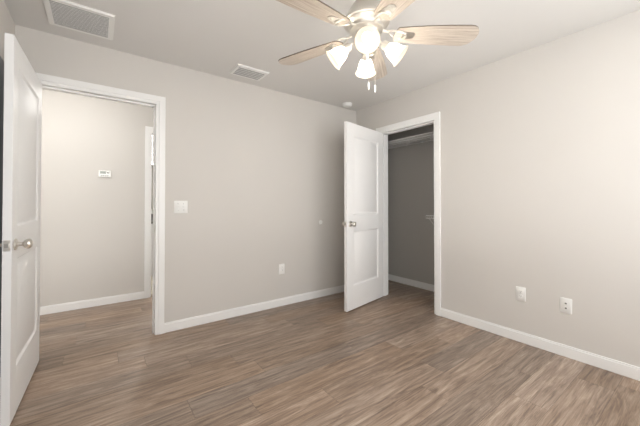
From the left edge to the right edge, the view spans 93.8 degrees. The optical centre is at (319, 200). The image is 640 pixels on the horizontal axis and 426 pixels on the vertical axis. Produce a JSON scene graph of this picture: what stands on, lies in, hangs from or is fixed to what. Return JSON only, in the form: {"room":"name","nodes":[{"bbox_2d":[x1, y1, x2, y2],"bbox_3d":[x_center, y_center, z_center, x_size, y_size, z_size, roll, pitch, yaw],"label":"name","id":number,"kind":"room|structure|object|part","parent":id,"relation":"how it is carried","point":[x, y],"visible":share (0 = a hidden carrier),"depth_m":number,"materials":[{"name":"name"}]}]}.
{"room":"empty bedroom","nodes":[
{"label":"empty bedroom","id":0,"kind":"room"},
{"bbox_2d":[0,0,14,374],"bbox_3d":[-1.096,-0.058,0.575,0.126,2.430,3.760,0,-1,-37],"label":"wall","id":1,"kind":"structure","parent":0,"point":[7,24],"depth_m":1.84,"materials":[{"name":"paint"}]},
{"bbox_2d":[0,33,41,425],"bbox_3d":[-1.833,0.149,1.858,0.178,2.022,0.807,0,-1,-35],"label":"bedroom door","id":2,"kind":"structure","parent":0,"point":[20,246],"depth_m":1.68,"materials":[{"name":"painted wood"},{"name":"brushed nickel"}]},
{"bbox_2d":[40,89,152,306],"bbox_3d":[-2.683,-0.026,3.358,3.440,2.430,0.120,0,-1,-37],"label":"wall","id":3,"kind":"structure","parent":0,"point":[92,236],"depth_m":3.35,"materials":[{"name":"paint"}]},
{"bbox_2d":[40,291,143,314],"bbox_3d":[-3.042,1.142,3.001,2.212,0.084,0.002,0,-1,-37],"label":"baseboard","id":4,"kind":"structure","parent":3,"relation":"attached to","point":[50,309],"depth_m":3.34,"materials":[{"name":"white wood"}]},
{"bbox_2d":[98,170,110,176],"bbox_3d":[-2.468,-0.311,3.429,0.118,0.078,0.028,0,-1,-37],"label":"thermostat","id":5,"kind":"object","parent":3,"relation":"attached to","point":[104,173],"visible":0.96,"depth_m":3.42,"materials":[{"name":"white plastic"}]},
{"bbox_2d":[151,135,152,213],"bbox_3d":[-2.930,-0.004,5.367,2.440,2.430,0.120,0,-1,-37],"label":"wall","id":6,"kind":"structure","parent":0,"point":[152,162],"depth_m":5.27,"materials":[{"name":"paint"}]},
{"bbox_2d":[151,163,152,209],"bbox_3d":[-2.608,-0.252,5.523,1.200,0.830,0.010,0,-1,-37],"label":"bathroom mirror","id":7,"kind":"object","parent":6,"relation":"attached to","point":[152,190],"depth_m":5.26,"materials":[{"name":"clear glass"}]},
{"bbox_2d":[15,25,355,322],"bbox_3d":[-1.381,-0.033,2.780,4.840,2.430,0.120,0,-1,-37],"label":"wall","id":8,"kind":"structure","parent":0,"point":[254,176],"depth_m":3.08,"materials":[{"name":"paint"}]},
{"bbox_2d":[35,72,165,334],"bbox_3d":[-1.805,0.123,2.464,0.925,2.111,0.156,0,-1,-37],"label":"door frame","id":9,"kind":"structure","parent":8,"relation":"attached to","point":[157,104],"depth_m":2.66,"materials":[{"name":"white wood"}]},
{"bbox_2d":[174,201,187,212],"bbox_3d":[-1.285,0.057,2.766,0.116,0.116,0.016,0,-1,-37],"label":"switch plate","id":10,"kind":"object","parent":8,"relation":"attached to","point":[180,206],"visible":1,"depth_m":2.77,"materials":[{"name":"white plastic"}]},
{"bbox_2d":[164,285,343,332],"bbox_3d":[-0.448,1.146,3.385,2.364,0.084,0.002,0,-1,-37],"label":"baseboard","id":11,"kind":"structure","parent":8,"relation":"attached to","point":[225,314],"depth_m":3.12,"materials":[{"name":"white wood"}]},
{"bbox_2d":[279,264,284,273],"bbox_3d":[-0.432,0.774,3.397,0.072,0.116,0.008,0,-1,-37],"label":"outlet","id":12,"kind":"object","parent":8,"relation":"attached to","point":[281,268],"visible":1,"depth_m":3.40,"materials":[{"name":"white plastic"}]},
{"bbox_2d":[4,0,639,110],"bbox_3d":[-0.866,-1.299,2.704,5.560,0.100,6.880,0,-1,-37],"label":"ceiling","id":13,"kind":"structure","parent":0,"point":[222,38],"depth_m":2.25,"materials":[{"name":"paint"}]},
{"bbox_2d":[43,0,114,39],"bbox_3d":[-1.647,-1.249,2.066,0.373,0.015,0.374,0,-1,-37],"label":"ceiling vent","id":14,"kind":"object","parent":13,"relation":"in","point":[70,15],"visible":1,"depth_m":2.04,"materials":[{"name":"white metal"}]},
{"bbox_2d":[229,63,269,80],"bbox_3d":[-0.685,-1.239,2.901,0.318,0.022,0.230,0,-1,-37],"label":"ceiling vent","id":15,"kind":"object","parent":13,"relation":"in","point":[245,71],"visible":1,"depth_m":2.88,"materials":[{"name":"white metal"}]},
{"bbox_2d":[342,102,351,107],"bbox_3d":[0.348,-1.217,3.812,0.128,0.039,0.128,0,-1,-37],"label":"smoke detector","id":16,"kind":"object","parent":13,"relation":"attached to","point":[346,104],"visible":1,"depth_m":3.77,"materials":[{"name":"white plastic"}]},
{"bbox_2d":[276,0,478,91],"bbox_3d":[0.221,-0.930,1.635,1.153,0.661,1.197,0,-1,-37],"label":"ceiling fan","id":17,"kind":"object","parent":13,"relation":"hanging from","point":[365,23],"visible":1,"depth_m":1.63,"materials":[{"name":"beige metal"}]},
{"bbox_3d":[-0.064,-0.926,1.887,0.469,0.033,0.154,0,-1,34],"label":"blade","id":18,"kind":"part","parent":17,"relation":"part of","materials":[{"name":"brown wood"}]},
{"bbox_3d":[-0.051,-0.931,1.428,0.469,0.033,0.154,0,-1,-38],"label":"blade","id":19,"kind":"part","parent":17,"relation":"part of","materials":[{"name":"brown wood"}]},
{"bbox_3d":[0.258,-0.805,1.665,0.371,0.124,0.371,0,-1,-37],"label":"lamp shade","id":20,"kind":"part","parent":17,"relation":"part of","materials":[{"name":"white glass"}]},
{"bbox_3d":[0.368,-0.924,2.041,0.154,0.033,0.469,0,-1,16],"label":"blade","id":21,"kind":"part","parent":17,"relation":"part of","materials":[{"name":"brown wood"}]},
{"bbox_3d":[0.389,-0.933,1.299,0.154,0.033,0.469,0,-1,-20],"label":"blade","id":22,"kind":"part","parent":17,"relation":"part of","materials":[{"name":"brown wood"}]},
{"bbox_3d":[0.649,-0.928,1.678,0.469,0.033,0.154,0,-1,-2],"label":"blade","id":23,"kind":"part","parent":17,"relation":"part of","materials":[{"name":"brown wood"}]},
{"bbox_2d":[10,276,639,425],"bbox_3d":[-0.866,1.231,2.676,5.560,0.100,6.880,0,-1,-37],"label":"floor","id":24,"kind":"structure","parent":0,"point":[400,354],"depth_m":2.02,"materials":[{"name":"plastic"}]},
{"bbox_2d":[151,214,152,275],"bbox_3d":[-2.440,0.720,5.279,1.312,0.980,0.588,0,-1,-37],"label":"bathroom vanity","id":25,"kind":"object","parent":24,"relation":"on","point":[151,242],"depth_m":4.78,"materials":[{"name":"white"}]},
{"bbox_2d":[388,124,433,284],"bbox_3d":[1.449,-0.023,3.633,0.720,2.430,2.350,0,-1,-37],"label":"wall","id":26,"kind":"structure","parent":0,"point":[410,208],"depth_m":4.23,"materials":[{"name":"paint"}]},
{"bbox_2d":[388,132,433,148],"bbox_3d":[1.476,-0.607,3.659,0.415,0.418,2.104,0,-1,-37],"label":"wire closet shelf","id":27,"kind":"object","parent":26,"relation":"attached to","point":[409,139],"visible":0.29,"depth_m":3.94,"materials":[{"name":"white metal"}]},
{"bbox_2d":[388,274,433,291],"bbox_3d":[1.641,1.150,3.762,0.002,0.084,2.108,0,-1,-37],"label":"baseboard","id":28,"kind":"structure","parent":26,"relation":"attached to","point":[426,286],"depth_m":4.21,"materials":[{"name":"white wood"}]},
{"bbox_2d":[356,10,639,366],"bbox_3d":[1.670,-0.035,2.632,0.120,2.430,3.760,0,-1,-37],"label":"wall","id":29,"kind":"structure","parent":0,"point":[540,172],"depth_m":2.36,"materials":[{"name":"paint"}]},
{"bbox_2d":[342,121,382,311],"bbox_3d":[0.520,0.167,3.453,0.178,2.022,0.752,-1,-1,43],"label":"closet door","id":30,"kind":"structure","parent":29,"relation":"in","point":[362,223],"depth_m":3.39,"materials":[{"name":"painted wood"},{"name":"brushed nickel"}]},
{"bbox_2d":[376,111,440,315],"bbox_3d":[1.035,0.135,3.485,0.156,2.111,0.881,0,-1,-37],"label":"door frame","id":31,"kind":"structure","parent":29,"relation":"attached to","point":[434,118],"depth_m":3.15,"materials":[{"name":"white wood"}]},
{"bbox_2d":[516,286,525,301],"bbox_3d":[1.679,0.779,2.504,0.008,0.116,0.072,0,-1,-37],"label":"outlet","id":32,"kind":"object","parent":29,"relation":"attached to","point":[520,293],"visible":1,"depth_m":2.50,"materials":[{"name":"white plastic"}]},
{"bbox_2d":[441,308,639,380],"bbox_3d":[1.952,1.132,2.138,0.002,0.085,2.351,0,-1,-37],"label":"baseboard","id":33,"kind":"structure","parent":29,"relation":"attached to","point":[611,365],"depth_m":2.32,"materials":[{"name":"white wood"}]},
{"bbox_2d":[560,297,571,314],"bbox_3d":[1.859,0.793,2.262,0.008,0.116,0.072,0,-1,-37],"label":"wall jack","id":34,"kind":"object","parent":29,"relation":"attached to","point":[566,305],"visible":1,"depth_m":2.26,"materials":[{"name":"white plastic"}]}
]}

